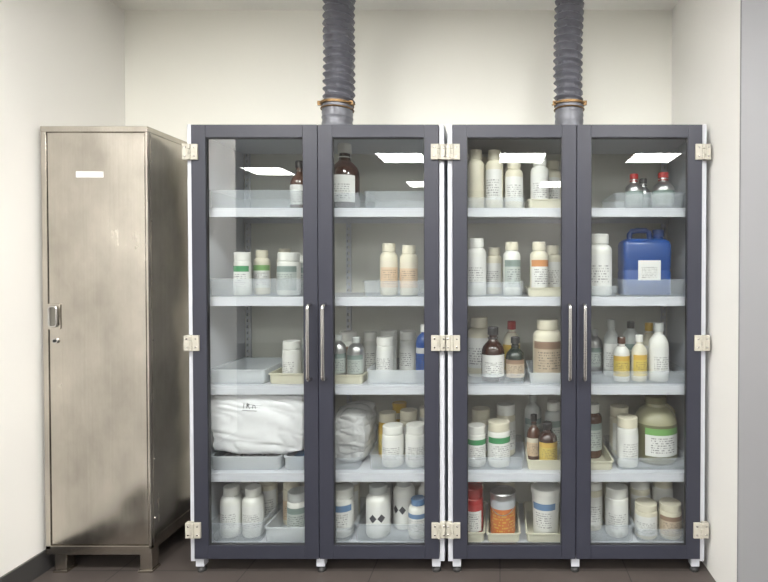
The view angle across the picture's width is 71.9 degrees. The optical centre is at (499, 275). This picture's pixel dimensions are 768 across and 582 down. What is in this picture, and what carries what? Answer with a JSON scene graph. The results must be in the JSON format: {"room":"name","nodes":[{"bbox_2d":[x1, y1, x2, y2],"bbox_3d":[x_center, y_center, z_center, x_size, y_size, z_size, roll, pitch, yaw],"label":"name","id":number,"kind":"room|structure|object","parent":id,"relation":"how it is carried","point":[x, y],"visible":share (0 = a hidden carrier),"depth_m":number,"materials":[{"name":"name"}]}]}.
{"room":"chemical storage room","nodes":[
{"label":"chemical storage room","id":0,"kind":"room"},
{"bbox_2d":[0,0,124,576],"bbox_3d":[-2.225,-0.048,1.849,0.150,2.905,2.500,0,1,0],"label":"wall","id":1,"kind":"structure","parent":0,"point":[62,62],"depth_m":2.34,"materials":[{"name":"white paint"}]},
{"bbox_2d":[0,549,54,581],"bbox_3d":[-2.144,1.355,1.788,0.012,0.100,2.338,0,1,0],"label":"baseboard","id":2,"kind":"structure","parent":1,"relation":"attached to","point":[40,563],"depth_m":2.34,"materials":[{"name":"grey"}]},
{"bbox_2d":[31,519,715,581],"bbox_3d":[-0.500,1.493,-0.904,10.000,0.100,8.150,0,1,0],"label":"floor","id":3,"kind":"structure","parent":0,"point":[174,551],"depth_m":2.41,"materials":[{"name":"tile"}]},
{"bbox_2d":[40,126,190,572],"bbox_3d":[-1.876,0.350,2.616,0.498,2.086,0.498,0,1,0],"label":"locker","id":4,"kind":"object","parent":3,"relation":"on","point":[114,199],"visible":0.85,"depth_m":2.38,"materials":[{"name":"grey"}]},
{"bbox_2d":[182,125,447,572],"bbox_3d":[-0.855,0.346,2.602,1.214,2.095,0.556,0,1,0],"label":"tall cabinet","id":5,"kind":"object","parent":3,"relation":"on","point":[239,176],"visible":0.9,"depth_m":2.43,"materials":[{"name":"grey"}]},
{"bbox_2d":[268,367,303,383],"bbox_3d":[-1.022,0.495,2.625,0.185,0.052,0.345,0,1,0],"label":"plastic tray","id":6,"kind":"object","parent":5,"relation":"on","point":[276,376],"visible":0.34,"depth_m":2.46,"materials":[{"name":"beige"}]},
{"bbox_2d":[282,340,301,372],"bbox_3d":[-1.030,0.422,2.536,0.088,0.195,0.089,0,1,15],"label":"jar","id":7,"kind":"object","parent":6,"relation":"in","point":[292,352],"visible":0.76,"depth_m":2.50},
{"bbox_2d":[209,208,423,222],"bbox_3d":[-0.855,-0.299,2.637,1.144,0.043,0.442,0,1,0],"label":"shelf","id":8,"kind":"object","parent":5,"relation":"attached to","point":[216,215],"depth_m":2.42,"materials":[{"name":"grey"}]},
{"bbox_2d":[210,293,423,305],"bbox_3d":[-0.855,0.122,2.643,1.144,0.043,0.442,0,1,0],"label":"shelf","id":9,"kind":"object","parent":5,"relation":"attached to","point":[216,299],"depth_m":2.42,"materials":[{"name":"grey"}]},
{"bbox_2d":[211,442,423,481],"bbox_3d":[-0.855,0.959,2.655,1.144,0.043,0.442,0,1,0],"label":"shelf","id":10,"kind":"object","parent":5,"relation":"attached to","point":[369,469],"depth_m":2.44,"materials":[{"name":"grey"}]},
{"bbox_2d":[211,368,423,394],"bbox_3d":[-0.855,0.543,2.649,1.144,0.043,0.442,0,1,0],"label":"shelf","id":11,"kind":"object","parent":5,"relation":"attached to","point":[235,381],"depth_m":2.43,"materials":[{"name":"grey"}]},
{"bbox_2d":[317,0,355,124],"bbox_3d":[-0.828,-1.106,2.605,0.200,0.808,0.200,0,1,0],"label":"duct","id":12,"kind":"object","parent":5,"relation":"on","point":[337,105],"visible":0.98,"depth_m":2.55,"materials":[{"name":"grey metal"}]},
{"bbox_2d":[335,365,375,383],"bbox_3d":[-0.757,0.498,2.625,0.205,0.045,0.345,0,1,0],"label":"plastic tray","id":13,"kind":"object","parent":5,"relation":"on","point":[339,379],"visible":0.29,"depth_m":2.46,"materials":[{"name":"beige"}]},
{"bbox_2d":[335,334,346,374],"bbox_3d":[-0.799,0.407,2.535,0.074,0.225,0.075,0,1,-13],"label":"bottle","id":14,"kind":"object","parent":13,"relation":"in","point":[340,347],"visible":0.77,"depth_m":2.51,"materials":[{"name":"grey"}]},
{"bbox_2d":[347,336,364,374],"bbox_3d":[-0.712,0.412,2.536,0.088,0.215,0.089,0,1,13],"label":"bottle","id":15,"kind":"object","parent":13,"relation":"in","point":[356,350],"visible":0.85,"depth_m":2.50,"materials":[{"name":"grey"}]},
{"bbox_2d":[363,331,376,372],"bbox_3d":[-0.690,0.409,2.725,0.072,0.215,0.073,0,1,-6],"label":"jar","id":16,"kind":"object","parent":13,"relation":"in","point":[370,344],"visible":0.66,"depth_m":2.69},
{"bbox_3d":[-1.173,-0.365,2.613,0.455,0.088,0.345,0,1,0],"label":"plastic tray","id":17,"kind":"object","parent":5,"relation":"on","visible":0},
{"bbox_2d":[290,160,302,207],"bbox_3d":[-0.998,-0.446,2.554,0.092,0.245,0.093,0,1,7],"label":"bottle","id":18,"kind":"object","parent":17,"relation":"in","point":[296,183],"visible":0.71,"depth_m":2.51,"materials":[{"name":"brown glass"}]},
{"bbox_3d":[-0.763,-0.358,2.613,0.195,0.075,0.345,0,1,0],"label":"plastic tray","id":19,"kind":"object","parent":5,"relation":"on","visible":0},
{"bbox_2d":[334,143,359,207],"bbox_3d":[-0.768,-0.485,2.533,0.144,0.325,0.145,0,1,14],"label":"bottle","id":20,"kind":"object","parent":19,"relation":"in","point":[346,174],"visible":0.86,"depth_m":2.48,"materials":[{"name":"brown glass"}]},
{"bbox_3d":[-1.173,0.058,2.619,0.455,0.085,0.345,0,1,0],"label":"plastic tray","id":21,"kind":"object","parent":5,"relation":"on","visible":0},
{"bbox_2d":[233,252,251,294],"bbox_3d":[-1.272,-0.008,2.530,0.080,0.212,0.081,0,1,3],"label":"jar","id":22,"kind":"object","parent":21,"relation":"in","point":[242,266],"visible":1,"depth_m":2.50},
{"bbox_2d":[253,250,270,293],"bbox_3d":[-1.222,-0.016,2.630,0.080,0.225,0.081,0,1,-13],"label":"jar","id":23,"kind":"object","parent":21,"relation":"in","point":[261,264],"visible":1,"depth_m":2.60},
{"bbox_2d":[277,252,300,295],"bbox_3d":[-1.043,-0.007,2.530,0.110,0.210,0.111,0,1,11],"label":"jar","id":24,"kind":"object","parent":21,"relation":"in","point":[288,264],"visible":1,"depth_m":2.48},
{"bbox_3d":[-0.497,0.063,2.619,0.325,0.075,0.345,0,1,0],"label":"plastic tray","id":25,"kind":"object","parent":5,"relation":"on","visible":0},
{"bbox_2d":[380,243,397,294],"bbox_3d":[-0.549,-0.029,2.529,0.086,0.255,0.087,0,1,-18],"label":"plastic bottle","id":26,"kind":"object","parent":25,"relation":"in","point":[388,258],"visible":1,"depth_m":2.50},
{"bbox_2d":[400,245,417,294],"bbox_3d":[-0.450,-0.024,2.530,0.090,0.245,0.091,0,1,-3],"label":"plastic bottle","id":27,"kind":"object","parent":25,"relation":"in","point":[408,259],"visible":1,"depth_m":2.49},
{"bbox_3d":[-0.480,0.487,2.625,0.330,0.068,0.345,0,1,0],"label":"plastic tray","id":28,"kind":"object","parent":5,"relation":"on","visible":0},
{"bbox_2d":[376,336,393,378],"bbox_3d":[-0.585,0.416,2.606,0.088,0.205,0.089,0,1,5],"label":"jar","id":29,"kind":"object","parent":28,"relation":"in","point":[385,347],"visible":1,"depth_m":2.57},
{"bbox_2d":[399,330,415,373],"bbox_3d":[-0.490,0.406,2.725,0.088,0.220,0.089,0,1,18],"label":"jar","id":30,"kind":"object","parent":28,"relation":"in","point":[407,347],"visible":0.98,"depth_m":2.69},
{"bbox_2d":[416,324,423,381],"bbox_3d":[-0.372,0.382,2.535,0.088,0.275,0.089,0,1,18],"label":"bottle","id":31,"kind":"object","parent":28,"relation":"in","point":[420,339],"visible":0.5,"depth_m":2.50,"materials":[{"name":"blue plastic"}]},
{"bbox_3d":[-1.227,0.903,2.630,0.345,0.068,0.345,0,1,0],"label":"plastic tray","id":32,"kind":"object","parent":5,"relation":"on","visible":0},
{"bbox_2d":[211,395,303,453],"bbox_3d":[-1.170,0.708,2.620,0.506,0.319,0.366,0,1,0],"label":"plastic bag","id":33,"kind":"object","parent":32,"relation":"on","point":[240,424],"visible":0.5,"depth_m":2.46,"materials":[{"name":"white"}]},
{"bbox_3d":[-0.767,0.907,2.630,0.185,0.060,0.345,0,1,0],"label":"plastic tray","id":34,"kind":"object","parent":5,"relation":"on","visible":0},
{"bbox_2d":[335,400,377,461],"bbox_3d":[-0.746,0.795,2.638,0.207,0.260,0.307,0,1,0],"label":"clear plastic bag","id":35,"kind":"object","parent":34,"relation":"in","point":[356,426],"visible":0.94,"depth_m":2.52,"materials":[{"name":"white"}]},
{"bbox_3d":[-0.475,0.899,2.630,0.320,0.075,0.345,0,1,0],"label":"plastic tray","id":36,"kind":"object","parent":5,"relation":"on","visible":0},
{"bbox_2d":[378,410,395,457],"bbox_3d":[-0.582,0.821,2.651,0.092,0.225,0.093,0,1,15],"label":"jar","id":37,"kind":"object","parent":36,"relation":"in","point":[385,416],"visible":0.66,"depth_m":2.62,"materials":[{"name":"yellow plastic"}]},
{"bbox_2d":[382,422,403,467],"bbox_3d":[-0.530,0.838,2.537,0.106,0.195,0.107,0,1,3],"label":"jar","id":38,"kind":"object","parent":36,"relation":"in","point":[393,435],"visible":1,"depth_m":2.49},
{"bbox_2d":[405,421,423,467],"bbox_3d":[-0.415,0.835,2.537,0.106,0.200,0.107,0,1,-10],"label":"jar","id":39,"kind":"object","parent":36,"relation":"in","point":[414,436],"visible":0.76,"depth_m":2.49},
{"bbox_3d":[-1.278,1.240,2.635,0.255,0.095,0.345,0,1,0],"label":"plastic tray","id":40,"kind":"object","parent":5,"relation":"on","visible":0},
{"bbox_2d":[220,483,242,537],"bbox_3d":[-1.335,1.166,2.546,0.100,0.240,0.101,0,1,1],"label":"bottle","id":41,"kind":"object","parent":40,"relation":"in","point":[231,500],"visible":0.98,"depth_m":2.51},
{"bbox_2d":[242,484,264,537],"bbox_3d":[-1.226,1.169,2.546,0.100,0.235,0.101,0,1,-7],"label":"bottle","id":42,"kind":"object","parent":40,"relation":"in","point":[253,504],"visible":1,"depth_m":2.51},
{"bbox_2d":[259,482,277,523],"bbox_3d":[-1.215,1.159,2.686,0.090,0.250,0.091,0,1,-8],"label":"jar","id":43,"kind":"object","parent":40,"relation":"in","point":[269,489],"visible":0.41,"depth_m":2.65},
{"bbox_3d":[-1.035,1.250,2.635,0.210,0.075,0.345,0,1,0],"label":"plastic tray","id":44,"kind":"object","parent":5,"relation":"on","visible":0},
{"bbox_2d":[287,486,304,537],"bbox_3d":[-1.005,1.179,2.551,0.104,0.215,0.105,0,1,-6],"label":"jar","id":45,"kind":"object","parent":44,"relation":"in","point":[295,496],"visible":0.73,"depth_m":2.51,"materials":[{"name":"grey plastic"}]},
{"bbox_3d":[-0.788,1.253,2.635,0.147,0.070,0.345,0,1,0],"label":"plastic tray","id":46,"kind":"object","parent":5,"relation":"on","visible":0},
{"bbox_2d":[336,482,353,537],"bbox_3d":[-0.782,1.169,2.551,0.108,0.235,0.109,0,1,9],"label":"jar","id":47,"kind":"object","parent":46,"relation":"in","point":[344,490],"visible":0.73,"depth_m":2.51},
{"bbox_3d":[-0.509,1.243,2.635,0.388,0.090,0.345,0,1,0],"label":"plastic tray","id":48,"kind":"object","parent":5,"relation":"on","visible":0},
{"bbox_2d":[366,482,390,538],"bbox_3d":[-0.606,1.163,2.551,0.120,0.245,0.121,0,1,-7],"label":"bottle","id":49,"kind":"object","parent":48,"relation":"in","point":[378,500],"visible":0.98,"depth_m":2.51,"materials":[{"name":"grey plastic"}]},
{"bbox_2d":[393,482,414,529],"bbox_3d":[-0.492,1.160,2.631,0.110,0.250,0.111,0,1,19],"label":"bottle","id":50,"kind":"object","parent":48,"relation":"in","point":[403,492],"visible":0.65,"depth_m":2.58,"materials":[{"name":"grey plastic"}]},
{"bbox_2d":[408,495,423,538],"bbox_3d":[-0.405,1.194,2.537,0.096,0.185,0.097,0,1,2],"label":"bottle","id":51,"kind":"object","parent":48,"relation":"in","point":[416,508],"visible":0.82,"depth_m":2.50,"materials":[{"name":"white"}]},
{"bbox_2d":[445,125,710,572],"bbox_3d":[0.357,0.346,2.602,1.225,2.095,0.556,0,1,0],"label":"tall cabinet","id":52,"kind":"object","parent":3,"relation":"on","point":[597,162],"visible":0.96,"depth_m":2.39,"materials":[{"name":"grey"}]},
{"bbox_2d":[468,501,486,541],"bbox_3d":[-0.129,1.263,2.635,0.113,0.050,0.345,0,1,0],"label":"plastic tray","id":53,"kind":"object","parent":52,"relation":"on","point":[472,536],"visible":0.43,"depth_m":2.47,"materials":[{"name":"beige"}]},
{"bbox_2d":[468,483,482,531],"bbox_3d":[-0.130,1.169,2.551,0.092,0.235,0.093,0,1,18],"label":"canister","id":54,"kind":"object","parent":53,"relation":"in","point":[475,490],"visible":0.7,"depth_m":2.51,"materials":[{"name":"red plastic"}]},
{"bbox_2d":[486,502,520,541],"bbox_3d":[0.017,1.265,2.635,0.166,0.045,0.345,0,1,0],"label":"plastic tray","id":55,"kind":"object","parent":52,"relation":"on","point":[492,537],"visible":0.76,"depth_m":2.47,"materials":[{"name":"beige"}]},
{"bbox_2d":[490,485,515,532],"bbox_3d":[0.014,1.178,2.551,0.131,0.216,0.130,0,1,0],"label":"jar","id":56,"kind":"object","parent":55,"relation":"in","point":[502,497],"visible":0.93,"depth_m":2.50,"materials":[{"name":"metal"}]},
{"bbox_2d":[523,501,559,541],"bbox_3d":[0.230,1.265,2.635,0.210,0.045,0.345,0,1,0],"label":"plastic tray","id":57,"kind":"object","parent":52,"relation":"on","point":[527,505],"visible":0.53,"depth_m":2.56,"materials":[{"name":"beige"}]},
{"bbox_2d":[531,482,559,532],"bbox_3d":[0.228,1.168,2.562,0.148,0.235,0.148,0,1,14],"label":"jar","id":58,"kind":"object","parent":57,"relation":"on","point":[545,495],"visible":0.8,"depth_m":2.51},
{"bbox_2d":[524,442,559,469],"bbox_3d":[0.229,0.912,2.631,0.202,0.050,0.345,0,1,0],"label":"plastic tray","id":59,"kind":"object","parent":52,"relation":"on","point":[531,464],"visible":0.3,"depth_m":2.46,"materials":[{"name":"beige"}]},
{"bbox_2d":[524,395,540,448],"bbox_3d":[0.175,0.782,2.726,0.090,0.300,0.091,0,1,-4],"label":"bottle","id":60,"kind":"object","parent":59,"relation":"in","point":[532,407],"visible":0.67,"depth_m":2.70,"materials":[{"name":"grey plastic"}]},
{"bbox_2d":[527,413,539,459],"bbox_3d":[0.172,0.822,2.611,0.072,0.225,0.073,0,1,7],"label":"bottle","id":61,"kind":"object","parent":59,"relation":"in","point":[533,432],"visible":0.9,"depth_m":2.58,"materials":[{"name":"brown glass"}]},
{"bbox_2d":[538,421,556,459],"bbox_3d":[0.235,0.830,2.526,0.094,0.210,0.095,0,1,-8],"label":"bottle","id":62,"kind":"object","parent":59,"relation":"in","point":[547,439],"visible":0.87,"depth_m":2.49,"materials":[{"name":"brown glass"}]},
{"bbox_2d":[545,400,559,454],"bbox_3d":[0.280,0.798,2.691,0.090,0.270,0.091,0,1,-3],"label":"bottle","id":63,"kind":"object","parent":59,"relation":"in","point":[552,414],"visible":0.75,"depth_m":2.66,"materials":[{"name":"grey plastic"}]},
{"bbox_2d":[524,285,560,296],"bbox_3d":[0.230,0.079,2.619,0.200,0.042,0.345,0,1,0],"label":"plastic tray","id":64,"kind":"object","parent":52,"relation":"on","point":[533,292],"visible":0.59,"depth_m":2.45,"materials":[{"name":"beige"}]},
{"bbox_2d":[530,242,547,287],"bbox_3d":[0.192,-0.033,2.519,0.090,0.262,0.091,0,1,-14],"label":"bottle","id":65,"kind":"object","parent":64,"relation":"in","point":[538,257],"visible":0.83,"depth_m":2.48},
{"bbox_2d":[546,245,560,287],"bbox_3d":[0.270,-0.028,2.639,0.088,0.250,0.089,0,1,8],"label":"bottle","id":66,"kind":"object","parent":64,"relation":"in","point":[554,259],"visible":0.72,"depth_m":2.60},
{"bbox_2d":[525,199,560,207],"bbox_3d":[0.232,-0.343,2.613,0.197,0.045,0.345,0,1,0],"label":"plastic tray","id":67,"kind":"object","parent":52,"relation":"on","point":[531,203],"visible":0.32,"depth_m":2.45,"materials":[{"name":"beige"}]},
{"bbox_2d":[531,157,548,198],"bbox_3d":[0.195,-0.449,2.514,0.090,0.252,0.091,0,1,0],"label":"bottle","id":68,"kind":"object","parent":67,"relation":"in","point":[539,172],"visible":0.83,"depth_m":2.48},
{"bbox_2d":[546,160,560,198],"bbox_3d":[0.270,-0.454,2.634,0.088,0.260,0.089,0,1,19],"label":"bottle","id":69,"kind":"object","parent":67,"relation":"in","point":[552,165],"visible":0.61,"depth_m":2.59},
{"bbox_2d":[552,0,586,125],"bbox_3d":[0.352,-1.106,2.605,0.189,0.808,0.189,1,1,45],"label":"duct","id":70,"kind":"object","parent":52,"relation":"on","point":[569,104],"visible":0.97,"depth_m":2.55,"materials":[{"name":"grey metal"}]},
{"bbox_2d":[468,442,683,481],"bbox_3d":[0.357,0.959,2.655,1.155,0.043,0.442,0,1,0],"label":"shelf","id":71,"kind":"object","parent":52,"relation":"attached to","point":[517,470],"depth_m":2.43,"materials":[{"name":"grey"}]},
{"bbox_2d":[468,368,684,394],"bbox_3d":[0.357,0.543,2.649,1.155,0.043,0.442,0,1,0],"label":"shelf","id":72,"kind":"object","parent":52,"relation":"attached to","point":[601,384],"depth_m":2.43,"materials":[{"name":"grey"}]},
{"bbox_2d":[468,293,684,305],"bbox_3d":[0.357,0.122,2.643,1.155,0.043,0.442,0,1,0],"label":"shelf","id":73,"kind":"object","parent":52,"relation":"attached to","point":[615,299],"depth_m":2.42,"materials":[{"name":"grey"}]},
{"bbox_2d":[468,208,684,222],"bbox_3d":[0.357,-0.299,2.637,1.155,0.043,0.442,0,1,0],"label":"shelf","id":74,"kind":"object","parent":52,"relation":"attached to","point":[475,215],"depth_m":2.42,"materials":[{"name":"grey"}]},
{"bbox_2d":[591,441,613,469],"bbox_3d":[0.480,0.914,2.631,0.140,0.045,0.345,0,1,0],"label":"plastic tray","id":75,"kind":"object","parent":52,"relation":"on","point":[605,461],"visible":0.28,"depth_m":2.47,"materials":[{"name":"beige"}]},
{"bbox_2d":[591,402,601,458],"bbox_3d":[0.477,0.799,2.651,0.100,0.270,0.101,0,1,2],"label":"bottle","id":76,"kind":"object","parent":75,"relation":"in","point":[596,418],"visible":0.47,"depth_m":2.61,"materials":[{"name":"brown glass"}]},
{"bbox_3d":[-0.026,-0.347,2.613,0.298,0.052,0.345,0,1,0],"label":"plastic tray","id":77,"kind":"object","parent":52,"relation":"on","visible":0},
{"bbox_2d":[468,149,483,207],"bbox_3d":[-0.118,-0.468,2.514,0.082,0.290,0.082,0,1,-6],"label":"plastic bottle","id":78,"kind":"object","parent":77,"relation":"in","point":[475,165],"visible":0.87,"depth_m":2.48,"materials":[{"name":"beige plastic"}]},
{"bbox_2d":[486,149,502,207],"bbox_3d":[-0.027,-0.467,2.513,0.086,0.288,0.087,0,1,17],"label":"plastic bottle","id":79,"kind":"object","parent":77,"relation":"in","point":[494,166],"visible":0.84,"depth_m":2.48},
{"bbox_2d":[505,160,522,207],"bbox_3d":[0.069,-0.440,2.514,0.088,0.235,0.089,0,1,-1],"label":"plastic bottle","id":80,"kind":"object","parent":77,"relation":"in","point":[513,175],"visible":0.86,"depth_m":2.48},
{"bbox_3d":[0.718,-0.358,2.613,0.345,0.075,0.345,0,1,0],"label":"plastic tray","id":81,"kind":"object","parent":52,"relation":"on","visible":0},
{"bbox_2d":[625,174,642,207],"bbox_3d":[0.660,-0.410,2.524,0.088,0.175,0.089,0,1,3],"label":"bottle","id":82,"kind":"object","parent":81,"relation":"in","point":[633,191],"visible":0.87,"depth_m":2.49,"materials":[{"name":"grey"}]},
{"bbox_2d":[652,172,674,207],"bbox_3d":[0.805,-0.414,2.524,0.108,0.182,0.109,0,1,17],"label":"bottle","id":83,"kind":"object","parent":81,"relation":"in","point":[663,192],"visible":0.91,"depth_m":2.48,"materials":[{"name":"grey"}]},
{"bbox_3d":[-0.029,0.065,2.619,0.292,0.070,0.345,0,1,0],"label":"plastic tray","id":84,"kind":"object","parent":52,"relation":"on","visible":0},
{"bbox_2d":[468,238,485,295],"bbox_3d":[-0.115,-0.042,2.529,0.094,0.280,0.095,0,1,4],"label":"bottle","id":85,"kind":"object","parent":84,"relation":"in","point":[476,253],"visible":0.99,"depth_m":2.49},
{"bbox_2d":[486,247,501,293],"bbox_3d":[-0.030,-0.024,2.650,0.086,0.240,0.087,0,1,18],"label":"bottle","id":86,"kind":"object","parent":84,"relation":"in","point":[494,260],"visible":0.98,"depth_m":2.62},
{"bbox_2d":[503,242,520,294],"bbox_3d":[0.058,-0.033,2.529,0.086,0.262,0.087,0,1,-19],"label":"bottle","id":87,"kind":"object","parent":84,"relation":"in","point":[511,257],"visible":1,"depth_m":2.50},
{"bbox_3d":[0.490,0.075,2.619,0.160,0.050,0.345,0,1,0],"label":"plastic tray","id":88,"kind":"object","parent":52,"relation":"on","visible":0},
{"bbox_2d":[591,234,611,295],"bbox_3d":[0.490,-0.052,2.529,0.124,0.300,0.125,0,1,14],"label":"bottle","id":89,"kind":"object","parent":88,"relation":"in","point":[601,263],"visible":0.77,"depth_m":2.48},
{"bbox_3d":[0.740,0.059,2.619,0.310,0.082,0.345,0,1,0],"label":"plastic tray","id":90,"kind":"object","parent":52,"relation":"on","visible":0},
{"bbox_2d":[618,228,670,294],"bbox_3d":[0.718,-0.069,2.559,0.232,0.334,0.161,0,1,0],"label":"jerrycan","id":91,"kind":"object","parent":90,"relation":"in","point":[644,265],"visible":1,"depth_m":2.48,"materials":[{"name":"blue plastic"}]},
{"bbox_3d":[-0.025,0.496,2.625,0.300,0.050,0.345,0,1,0],"label":"plastic tray","id":92,"kind":"object","parent":52,"relation":"on","visible":0},
{"bbox_2d":[468,316,488,376],"bbox_3d":[-0.108,0.367,2.660,0.120,0.300,0.121,0,1,12],"label":"plastic bottle","id":93,"kind":"object","parent":92,"relation":"in","point":[478,335],"visible":0.85,"depth_m":2.61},
{"bbox_2d":[481,326,503,381],"bbox_3d":[-0.035,0.387,2.530,0.114,0.265,0.115,0,1,-7],"label":"bottle","id":94,"kind":"object","parent":92,"relation":"in","point":[492,355],"visible":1,"depth_m":2.49,"materials":[{"name":"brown glass"}]},
{"bbox_2d":[503,321,519,375],"bbox_3d":[0.060,0.378,2.655,0.090,0.280,0.091,0,1,7],"label":"plastic bottle","id":95,"kind":"object","parent":92,"relation":"in","point":[511,325],"visible":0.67,"depth_m":2.63,"materials":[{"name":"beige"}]},
{"bbox_2d":[506,336,524,381],"bbox_3d":[0.075,0.412,2.530,0.094,0.215,0.095,0,1,3],"label":"bottle","id":96,"kind":"object","parent":92,"relation":"in","point":[515,359],"visible":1,"depth_m":2.50,"materials":[{"name":"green glass"}]},
{"bbox_3d":[0.234,0.494,2.625,0.192,0.055,0.345,0,1,0],"label":"plastic tray","id":97,"kind":"object","parent":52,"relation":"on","visible":0},
{"bbox_2d":[533,318,560,381],"bbox_3d":[0.236,0.369,2.545,0.144,0.300,0.145,0,1,-3],"label":"plastic bottle","id":98,"kind":"object","parent":97,"relation":"in","point":[547,339],"visible":0.98,"depth_m":2.49,"materials":[{"name":"plastic"}]},
{"bbox_3d":[0.668,0.490,2.625,0.475,0.062,0.345,0,1,0],"label":"plastic tray","id":99,"kind":"object","parent":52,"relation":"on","visible":0},
{"bbox_2d":[591,329,601,373],"bbox_3d":[0.500,0.402,2.705,0.080,0.230,0.081,0,1,-1],"label":"bottle","id":100,"kind":"object","parent":99,"relation":"in","point":[596,342],"visible":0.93,"depth_m":2.67,"materials":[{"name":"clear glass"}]},
{"bbox_2d":[603,319,617,376],"bbox_3d":[0.575,0.373,2.645,0.080,0.290,0.081,0,1,2],"label":"bottle","id":101,"kind":"object","parent":99,"relation":"in","point":[610,343],"visible":0.91,"depth_m":2.62,"materials":[{"name":"grey plastic"}]},
{"bbox_2d":[613,336,629,381],"bbox_3d":[0.600,0.412,2.531,0.080,0.215,0.081,0,1,8],"label":"bottle","id":102,"kind":"object","parent":99,"relation":"in","point":[621,355],"visible":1,"depth_m":2.50,"materials":[{"name":"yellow plastic"}]},
{"bbox_2d":[631,334,646,381],"bbox_3d":[0.688,0.407,2.530,0.076,0.225,0.077,0,1,-12],"label":"bottle","id":103,"kind":"object","parent":99,"relation":"in","point":[639,352],"visible":1,"depth_m":2.50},
{"bbox_2d":[648,322,668,381],"bbox_3d":[0.785,0.377,2.535,0.098,0.285,0.099,0,1,-8],"label":"bottle","id":104,"kind":"object","parent":99,"relation":"in","point":[658,345],"visible":1,"depth_m":2.50,"materials":[{"name":"grey plastic"}]},
{"bbox_3d":[-0.031,0.906,2.630,0.298,0.062,0.345,0,1,0],"label":"plastic tray","id":105,"kind":"object","parent":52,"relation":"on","visible":0},
{"bbox_2d":[468,422,485,466],"bbox_3d":[-0.116,0.838,2.537,0.092,0.195,0.093,0,1,-7],"label":"jar","id":106,"kind":"object","parent":105,"relation":"in","point":[476,430],"visible":0.96,"depth_m":2.50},
{"bbox_2d":[471,406,489,455],"bbox_3d":[-0.100,0.813,2.671,0.100,0.240,0.101,0,1,-3],"label":"jar","id":107,"kind":"object","parent":105,"relation":"in","point":[481,414],"visible":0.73,"depth_m":2.63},
{"bbox_2d":[487,418,509,467],"bbox_3d":[-0.006,0.828,2.536,0.112,0.215,0.113,0,1,-11],"label":"jar","id":108,"kind":"object","parent":105,"relation":"in","point":[498,434],"visible":1,"depth_m":2.49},
{"bbox_2d":[496,402,514,455],"bbox_3d":[0.030,0.803,2.681,0.100,0.260,0.101,0,1,-15],"label":"jar","id":109,"kind":"object","parent":105,"relation":"in","point":[506,410],"visible":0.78,"depth_m":2.64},
{"bbox_3d":[0.739,0.907,2.630,0.353,0.060,0.345,0,1,0],"label":"plastic tray","id":110,"kind":"object","parent":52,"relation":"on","visible":0},
{"bbox_2d":[610,403,628,455],"bbox_3d":[0.625,0.808,2.681,0.100,0.250,0.101,0,1,-18],"label":"jar","id":111,"kind":"object","parent":110,"relation":"in","point":[616,409],"visible":0.58,"depth_m":2.65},
{"bbox_2d":[616,414,637,467],"bbox_3d":[0.628,0.815,2.526,0.104,0.240,0.105,0,1,-14],"label":"jar","id":112,"kind":"object","parent":110,"relation":"in","point":[627,429],"visible":1,"depth_m":2.48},
{"bbox_2d":[635,395,677,465],"bbox_3d":[0.792,0.772,2.611,0.216,0.325,0.217,0,1,-6],"label":"bottle","id":113,"kind":"object","parent":110,"relation":"in","point":[657,426],"visible":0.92,"depth_m":2.53,"materials":[{"name":"beige plastic"}]},
{"bbox_3d":[0.530,1.245,2.635,0.240,0.085,0.345,0,1,0],"label":"plastic tray","id":114,"kind":"object","parent":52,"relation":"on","visible":0},
{"bbox_2d":[591,482,602,530],"bbox_3d":[0.475,1.160,2.616,0.096,0.250,0.097,0,1,4],"label":"jar","id":115,"kind":"object","parent":114,"relation":"in","point":[596,487],"visible":0.5,"depth_m":2.57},
{"bbox_2d":[605,482,627,537],"bbox_3d":[0.583,1.168,2.556,0.112,0.235,0.113,0,1,10],"label":"jar","id":116,"kind":"object","parent":114,"relation":"in","point":[616,498],"visible":0.97,"depth_m":2.51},
{"bbox_3d":[0.789,1.255,2.635,0.262,0.065,0.345,0,1,0],"label":"plastic tray","id":117,"kind":"object","parent":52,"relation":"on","visible":0},
{"bbox_2d":[629,482,649,522],"bbox_3d":[0.730,1.172,2.676,0.104,0.225,0.105,0,1,-2],"label":"jar","id":118,"kind":"object","parent":117,"relation":"in","point":[636,489],"visible":0.56,"depth_m":2.64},
{"bbox_2d":[634,497,657,539],"bbox_3d":[0.723,1.204,2.537,0.110,0.165,0.111,0,1,17],"label":"jar","id":119,"kind":"object","parent":117,"relation":"in","point":[645,511],"visible":1,"depth_m":2.49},
{"bbox_2d":[652,482,672,510],"bbox_3d":[0.850,1.167,2.676,0.104,0.235,0.105,0,1,-15],"label":"jar","id":120,"kind":"object","parent":117,"relation":"in","point":[659,489],"visible":0.38,"depth_m":2.64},
{"bbox_2d":[658,497,681,539],"bbox_3d":[0.842,1.204,2.537,0.110,0.165,0.111,0,1,2],"label":"jar","id":121,"kind":"object","parent":117,"relation":"in","point":[669,510],"visible":1,"depth_m":2.49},
{"bbox_2d":[110,0,678,9],"bbox_3d":[-0.500,-1.512,-0.946,10.000,0.100,8.150,0,1,0],"label":"ceiling","id":122,"kind":"structure","parent":0,"point":[124,4],"depth_m":2.87,"materials":[{"name":"paint"}]},
{"bbox_2d":[124,10,671,141],"bbox_3d":[-0.583,-0.065,3.024,3.135,2.905,0.150,0,1,0],"label":"wall","id":123,"kind":"structure","parent":0,"point":[183,68],"depth_m":2.93,"materials":[{"name":"beige paint"}]},
{"bbox_2d":[672,0,740,581],"bbox_3d":[1.110,-0.059,2.605,0.250,2.905,0.988,0,1,0],"label":"wall","id":124,"kind":"structure","parent":0,"point":[705,33],"depth_m":2.32,"materials":[{"name":"white paint"}]},
{"bbox_2d":[737,0,767,581],"bbox_3d":[2.743,-0.052,2.106,3.515,2.905,0.012,0,1,0],"label":"wall","id":125,"kind":"structure","parent":0,"point":[752,471],"depth_m":2.10,"materials":[{"name":"grey paint"}]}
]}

